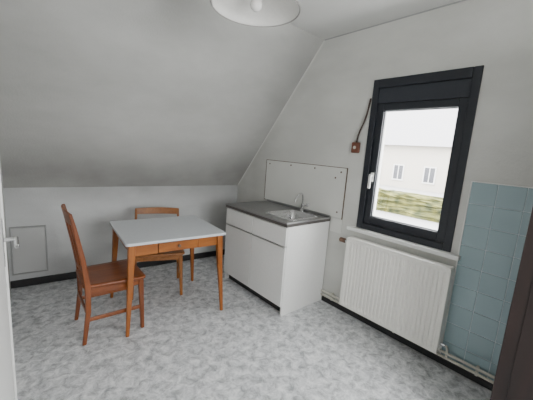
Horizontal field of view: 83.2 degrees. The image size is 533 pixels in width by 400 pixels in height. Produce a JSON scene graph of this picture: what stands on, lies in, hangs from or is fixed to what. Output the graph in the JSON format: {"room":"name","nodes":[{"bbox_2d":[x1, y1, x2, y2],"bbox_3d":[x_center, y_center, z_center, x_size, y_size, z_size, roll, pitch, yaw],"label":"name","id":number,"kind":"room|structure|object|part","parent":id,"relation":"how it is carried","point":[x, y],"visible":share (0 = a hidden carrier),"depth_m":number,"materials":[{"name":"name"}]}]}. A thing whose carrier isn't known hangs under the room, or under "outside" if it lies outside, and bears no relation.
{"room":"attic kitchen","nodes":[
{"label":"attic kitchen","id":0,"kind":"room"},
{"bbox_2d":[0,159,10,303],"bbox_3d":[-0.881,-0.026,0.842,0.150,2.850,5.400,-4,12,-40],"label":"wall","id":1,"kind":"structure","parent":0,"point":[0,159],"depth_m":2.56,"materials":[{"name":"paint"}]},
{"bbox_2d":[0,169,17,399],"bbox_3d":[-0.774,0.256,0.872,0.021,2.100,1.230,-4,12,-40],"label":"door","id":2,"kind":"structure","parent":1,"relation":"in","point":[1,196],"depth_m":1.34,"materials":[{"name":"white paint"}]},
{"bbox_2d":[1,218,5,266],"bbox_3d":[-1.078,0.174,1.231,0.004,0.200,0.035,-4,12,-40],"label":"backplate","id":3,"kind":"object","parent":2,"relation":"attached to","point":[1,218],"depth_m":1.22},
{"bbox_2d":[4,236,16,241],"bbox_3d":[-1.061,0.163,1.246,0.044,0.018,0.018,-4,12,-40],"label":"door handle neck","id":4,"kind":"object","parent":3,"relation":"attached to","point":[7,239],"depth_m":1.24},
{"bbox_2d":[14,236,19,247],"bbox_3d":[-1.014,0.171,1.219,0.016,0.016,0.125,-4,12,-40],"label":"lever","id":5,"kind":"object","parent":4,"relation":"attached to","point":[16,240],"depth_m":1.19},
{"bbox_2d":[3,185,237,286],"bbox_3d":[-1.490,0.296,3.610,2.492,1.020,0.150,-3,12,-36],"label":"wall","id":6,"kind":"structure","parent":0,"point":[92,209],"depth_m":3.25,"materials":[{"name":"paint"}]},
{"bbox_2d":[9,225,47,275],"bbox_3d":[-2.323,0.490,2.944,0.282,0.480,0.016,-3,12,-35],"label":"access hatch","id":7,"kind":"object","parent":6,"relation":"attached to","point":[31,254],"visible":1,"depth_m":2.94,"materials":[{"name":"paint"}]},
{"bbox_2d":[10,249,224,288],"bbox_3d":[-1.476,0.776,3.622,2.460,0.075,0.016,-3,12,-36],"label":"baseboard","id":8,"kind":"structure","parent":6,"relation":"attached to","point":[71,275],"depth_m":3.16,"materials":[{"name":"black plastic"}]},
{"bbox_2d":[0,0,323,187],"bbox_3d":[-0.957,-0.899,2.885,2.470,1.715,1.660,-4,12,-40],"label":"sloped ceiling","id":9,"kind":"structure","parent":0,"point":[94,93],"depth_m":2.56,"materials":[{"name":"paint"}]},
{"bbox_2d":[11,254,491,399],"bbox_3d":[0.052,1.270,1.914,2.820,0.120,5.350,-4,12,-40],"label":"floor","id":10,"kind":"structure","parent":0,"point":[187,347],"depth_m":2.24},
{"bbox_2d":[61,204,145,345],"bbox_3d":[-1.288,0.528,2.377,0.522,0.997,0.444,-4,12,-39],"label":"dining chair","id":11,"kind":"object","parent":10,"relation":"on","point":[109,277],"visible":0.93,"depth_m":2.29,"materials":[{"name":"brown wood"}]},
{"bbox_3d":[-1.437,0.097,2.154,0.054,0.097,0.376,-4,12,-39],"label":"rail","id":12,"kind":"part","parent":11,"relation":"part of","materials":[{"name":"brown wood"}]},
{"bbox_3d":[-1.548,0.511,2.405,0.118,0.985,0.038,-4,12,-39],"label":"post","id":13,"kind":"part","parent":11,"relation":"part of","materials":[{"name":"brown wood"}]},
{"bbox_3d":[-1.310,0.576,2.120,0.118,0.985,0.038,-4,12,-39],"label":"post","id":14,"kind":"part","parent":11,"relation":"part of","materials":[{"name":"brown wood"}]},
{"bbox_3d":[-1.257,0.587,2.416,0.430,0.026,0.444,-4,12,-39],"label":"seat","id":15,"kind":"part","parent":11,"relation":"part of","materials":[{"name":"brown wood"}]},
{"bbox_3d":[-1.014,0.828,2.426,0.042,0.430,0.048,-4,12,-39],"label":"leg","id":16,"kind":"part","parent":11,"relation":"part of","materials":[{"name":"brown wood"}]},
{"bbox_2d":[132,207,184,299],"bbox_3d":[-1.127,0.519,3.101,0.504,0.801,0.522,1,10,-21],"label":"dining chair","id":17,"kind":"object","parent":10,"relation":"on","point":[177,255],"visible":0.55,"depth_m":2.98,"materials":[{"name":"brown wood"}]},
{"bbox_3d":[-1.181,0.115,3.256,0.436,0.066,0.055,1,10,-21],"label":"rail","id":18,"kind":"part","parent":17,"relation":"part of","materials":[{"name":"brown wood"}]},
{"bbox_3d":[-1.108,0.491,3.053,0.504,0.026,0.430,1,10,-21],"label":"seat","id":19,"kind":"part","parent":17,"relation":"part of","materials":[{"name":"brown wood"}]},
{"bbox_3d":[-0.985,0.491,3.346,0.038,0.795,0.118,1,10,-21],"label":"post","id":20,"kind":"part","parent":17,"relation":"part of","materials":[{"name":"brown wood"}]},
{"bbox_3d":[-0.858,0.744,2.998,0.048,0.430,0.042,1,10,-21],"label":"leg","id":21,"kind":"part","parent":17,"relation":"part of","materials":[{"name":"brown wood"}]},
{"bbox_2d":[109,215,225,336],"bbox_3d":[-0.928,0.612,2.781,0.834,0.750,0.730,-3,12,-36],"label":"dining table","id":22,"kind":"object","parent":10,"relation":"on","point":[140,237],"visible":0.98,"depth_m":2.58,"materials":[{"name":"laminate"}]},
{"bbox_3d":[-1.423,0.582,2.818,0.079,0.728,0.077,-3,12,-36],"label":"leg","id":23,"kind":"part","parent":22,"relation":"part of","materials":[{"name":"brown wood"}]},
{"bbox_3d":[-1.045,0.695,2.304,0.079,0.728,0.077,-3,12,-36],"label":"leg","id":24,"kind":"part","parent":22,"relation":"part of","materials":[{"name":"brown wood"}]},
{"bbox_3d":[-0.727,0.375,2.488,0.332,0.077,0.022,-3,12,-36],"label":"drawer","id":25,"kind":"part","parent":22,"relation":"part of","materials":[{"name":"brown wood"}]},
{"bbox_3d":[-0.812,0.552,3.261,0.079,0.728,0.077,-3,12,-36],"label":"leg","id":26,"kind":"part","parent":22,"relation":"part of","materials":[{"name":"brown wood"}]},
{"bbox_3d":[-0.434,0.665,2.747,0.079,0.728,0.077,-3,12,-36],"label":"leg","id":27,"kind":"part","parent":22,"relation":"part of","materials":[{"name":"brown wood"}]},
{"bbox_2d":[224,193,329,315],"bbox_3d":[0.069,0.441,3.209,0.601,1.088,0.974,-4,12,-40],"label":"base cabinet","id":28,"kind":"object","parent":10,"relation":"on","point":[276,251],"visible":1,"depth_m":2.93,"materials":[{"name":"laminate"}]},
{"bbox_2d":[226,201,329,227],"bbox_3d":[0.092,0.126,3.157,0.600,0.032,0.974,-4,12,-40],"label":"countertop","id":29,"kind":"structure","parent":28,"relation":"on","point":[262,204],"depth_m":2.99,"materials":[{"name":"grey laminate"}]},
{"bbox_2d":[266,209,317,220],"bbox_3d":[0.249,0.212,3.003,0.416,0.144,0.376,-4,12,-40],"label":"basin","id":30,"kind":"object","parent":29,"relation":"in","point":[291,214],"depth_m":3.12,"materials":[{"name":"metal"}]},
{"bbox_2d":[294,193,308,211],"bbox_3d":[0.357,0.030,3.115,0.182,0.208,0.118,-4,12,-40],"label":"tap","id":31,"kind":"object","parent":29,"relation":"on","point":[302,209],"depth_m":3.17,"materials":[{"name":"silver metal"}]},
{"bbox_2d":[490,206,532,399],"bbox_3d":[1.681,0.365,1.280,0.625,2.100,0.855,-4,12,-40],"label":"door frame","id":32,"kind":"structure","parent":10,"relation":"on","point":[513,380],"depth_m":1.42,"materials":[{"name":"brown wood"}]},
{"bbox_2d":[289,0,460,39],"bbox_3d":[0.730,-1.286,0.868,2.470,0.150,3.390,-4,12,-40],"label":"ceiling","id":33,"kind":"structure","parent":0,"point":[324,19],"depth_m":2.34,"materials":[{"name":"paint"}]},
{"bbox_2d":[210,0,300,26],"bbox_3d":[-0.039,-1.153,1.474,0.454,0.419,0.454,-4,12,-40],"label":"pendant lamp","id":34,"kind":"object","parent":33,"relation":"hanging from","point":[253,13],"visible":1,"depth_m":1.62,"materials":[{"name":"glass"}]},
{"bbox_3d":[-0.051,-0.985,1.502,0.060,0.077,0.060,-4,12,-40],"label":"bulb","id":35,"kind":"part","parent":34,"relation":"part of","materials":[{"name":"white glass"}]},
{"bbox_2d":[237,0,532,352],"bbox_3d":[1.169,-0.169,2.585,0.300,2.850,5.400,-4,12,-40],"label":"wall","id":36,"kind":"structure","parent":0,"point":[319,124],"depth_m":2.35,"materials":[{"name":"paint"}]},
{"bbox_2d":[238,40,324,184],"bbox_3d":[0.089,-0.890,3.561,0.012,1.602,1.323,-4,12,-40],"label":"joint","id":37,"kind":"object","parent":36,"relation":"attached to","point":[324,40],"visible":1,"depth_m":3.42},
{"bbox_2d":[264,159,347,233],"bbox_3d":[0.362,-0.086,3.299,0.012,0.636,1.177,-4,12,-40],"label":"board","id":38,"kind":"object","parent":36,"relation":"attached to","point":[323,187],"visible":1,"depth_m":3.17,"materials":[{"name":"white plastic"}]},
{"bbox_2d":[351,98,371,152],"bbox_3d":[0.839,-0.655,2.668,0.041,0.471,0.133,-4,12,-40],"label":"strap","id":39,"kind":"object","parent":36,"relation":"attached to","point":[355,148],"visible":1,"depth_m":2.69,"materials":[{"name":"brown plastic"}]},
{"bbox_2d":[325,0,465,40],"bbox_3d":[1.660,-1.277,1.681,0.012,0.012,3.380,-4,12,-40],"label":"trim","id":40,"kind":"structure","parent":36,"relation":"attached to","point":[461,0],"depth_m":2.37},
{"bbox_2d":[339,236,454,357],"bbox_3d":[1.012,0.743,2.519,0.120,0.695,1.008,-4,12,-40],"label":"radiator","id":41,"kind":"object","parent":36,"relation":"attached to","point":[406,294],"visible":1,"depth_m":2.39,"materials":[{"name":"metal"}]},
{"bbox_2d":[348,236,454,269],"bbox_3d":[1.039,0.411,2.434,0.081,0.010,0.851,-4,12,-40],"label":"grille","id":42,"kind":"object","parent":41,"relation":"attached to","point":[408,256],"depth_m":2.36,"materials":[{"name":"metal"}]},
{"bbox_2d":[347,225,460,260],"bbox_3d":[1.067,0.334,2.471,0.054,0.032,0.930,-4,12,-40],"label":"window sill","id":43,"kind":"structure","parent":36,"relation":"attached to","point":[445,254],"depth_m":2.38,"materials":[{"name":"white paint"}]},
{"bbox_2d":[322,296,492,390],"bbox_3d":[0.547,1.010,3.169,0.016,0.050,3.130,-4,12,-40],"label":"baseboard","id":44,"kind":"structure","parent":36,"relation":"attached to","point":[459,370],"depth_m":2.40,"materials":[{"name":"black plastic"}]},
{"bbox_2d":[320,289,494,383],"bbox_3d":[1.062,1.079,2.546,0.044,0.070,1.515,-4,12,-40],"label":"pipe","id":45,"kind":"object","parent":36,"relation":"attached to","point":[477,370],"visible":0.36,"depth_m":2.16,"materials":[{"name":"white metal"}]},
{"bbox_2d":[356,65,483,251],"bbox_3d":[1.157,-0.322,2.399,0.082,1.290,0.790,-4,12,-40],"label":"window","id":46,"kind":"structure","parent":36,"relation":"in","point":[476,73],"depth_m":2.25,"materials":[{"name":"black plastic"}]},
{"bbox_2d":[371,107,458,230],"bbox_3d":[1.160,-0.257,2.415,0.016,0.913,0.560,-4,12,-40],"label":"bead","id":47,"kind":"object","parent":46,"relation":"attached to","point":[451,107],"visible":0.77,"depth_m":2.55},
{"bbox_3d":[1.157,-0.251,2.414,0.054,1.041,0.676,-4,12,-40],"label":"sash","id":48,"kind":"part","parent":46,"relation":"part of","materials":[{"name":"black plastic"}]},
{"bbox_2d":[378,78,471,103],"bbox_3d":[1.198,-0.827,2.318,0.070,0.125,0.680,-4,12,-40],"label":"box","id":49,"kind":"object","parent":46,"relation":"attached to","point":[459,88],"visible":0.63,"depth_m":2.26,"materials":[{"name":"black plastic"}]},
{"bbox_2d":[440,181,532,353],"bbox_3d":[1.700,0.614,1.782,0.011,1.337,1.052,-4,12,-40],"label":"tile trim","id":50,"kind":"structure","parent":36,"relation":"attached to","point":[471,181],"depth_m":2.11,"materials":[{"name":"white plastic"}]},
{"bbox_2d":[441,182,532,380],"bbox_3d":[1.701,0.618,1.781,0.006,1.326,1.039,-4,12,-40],"label":"wall tiles","id":51,"kind":"object","parent":36,"relation":"attached to","point":[508,197],"depth_m":2.02,"materials":[{"name":"blue tile"}]},
{"bbox_2d":[443,182,532,377],"bbox_3d":[1.704,0.618,1.782,0.005,1.330,1.045,-4,12,-40],"label":"grout","id":52,"kind":"object","parent":36,"relation":"attached to","point":[472,182],"visible":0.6,"depth_m":2.01,"materials":[{"name":"grey"}]},
{"label":"outside","id":53,"kind":"structure","parent":0,"visible":0},
{"bbox_2d":[375,184,443,229],"bbox_3d":[19.334,-0.520,26.691,56.000,0.200,65.000,-4,12,-40],"label":"ground","id":54,"kind":"structure","parent":53,"point":[419,222],"depth_m":12.88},
{"bbox_2d":[376,188,442,222],"bbox_3d":[4.330,-0.354,15.751,1.200,0.983,18.200,-4,12,-40],"label":"hedge","id":55,"kind":"object","parent":54,"relation":"on","point":[414,205],"visible":0.13,"depth_m":12.90,"materials":[{"name":"green plant"}]},
{"bbox_2d":[379,145,451,193],"bbox_3d":[13.762,-3.492,29.911,8.000,3.800,16.000,-4,12,-40],"label":"facade","id":56,"kind":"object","parent":54,"relation":"on","point":[414,158],"visible":0.21,"depth_m":25.25,"materials":[{"name":"white paint"}]},
{"bbox_2d":[380,164,436,184],"bbox_3d":[11.508,-2.447,26.386,0.100,1.380,10.500,-4,12,-40],"label":"window frames","id":57,"kind":"object","parent":56,"relation":"attached to","point":[392,178],"visible":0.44,"depth_m":24.73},
{"bbox_2d":[393,165,434,182],"bbox_3d":[11.527,-2.458,26.401,0.050,1.200,10.300,-4,12,-40],"label":"windows","id":58,"kind":"structure","parent":56,"relation":"in","point":[432,171],"depth_m":24.67,"materials":[{"name":"grey glass"}]},
{"bbox_3d":[0.927,-0.201,2.640,0.010,0.080,0.030,-4,12,-40],"label":"rose","id":59,"kind":"object","parent":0,"visible":0},
{"bbox_3d":[0.914,-0.210,2.627,0.025,0.020,0.020,-4,12,-40],"label":"handle neck","id":60,"kind":"object","parent":59,"relation":"attached to","visible":0},
{"bbox_2d":[367,174,371,188],"bbox_3d":[0.899,-0.162,2.625,0.015,0.125,0.024,-4,12,-40],"label":"handle grip","id":61,"kind":"object","parent":60,"relation":"attached to","point":[370,175],"visible":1,"depth_m":2.62,"materials":[{"name":"white paint"}]},
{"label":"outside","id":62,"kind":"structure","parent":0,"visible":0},
{"bbox_2d":[384,109,457,146],"bbox_3d":[13.976,-6.982,29.296,9.100,3.700,16.800,-4,12,-40],"label":"roof","id":63,"kind":"structure","parent":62,"point":[430,128],"depth_m":26.06,"materials":[{"name":"white"}]}
]}

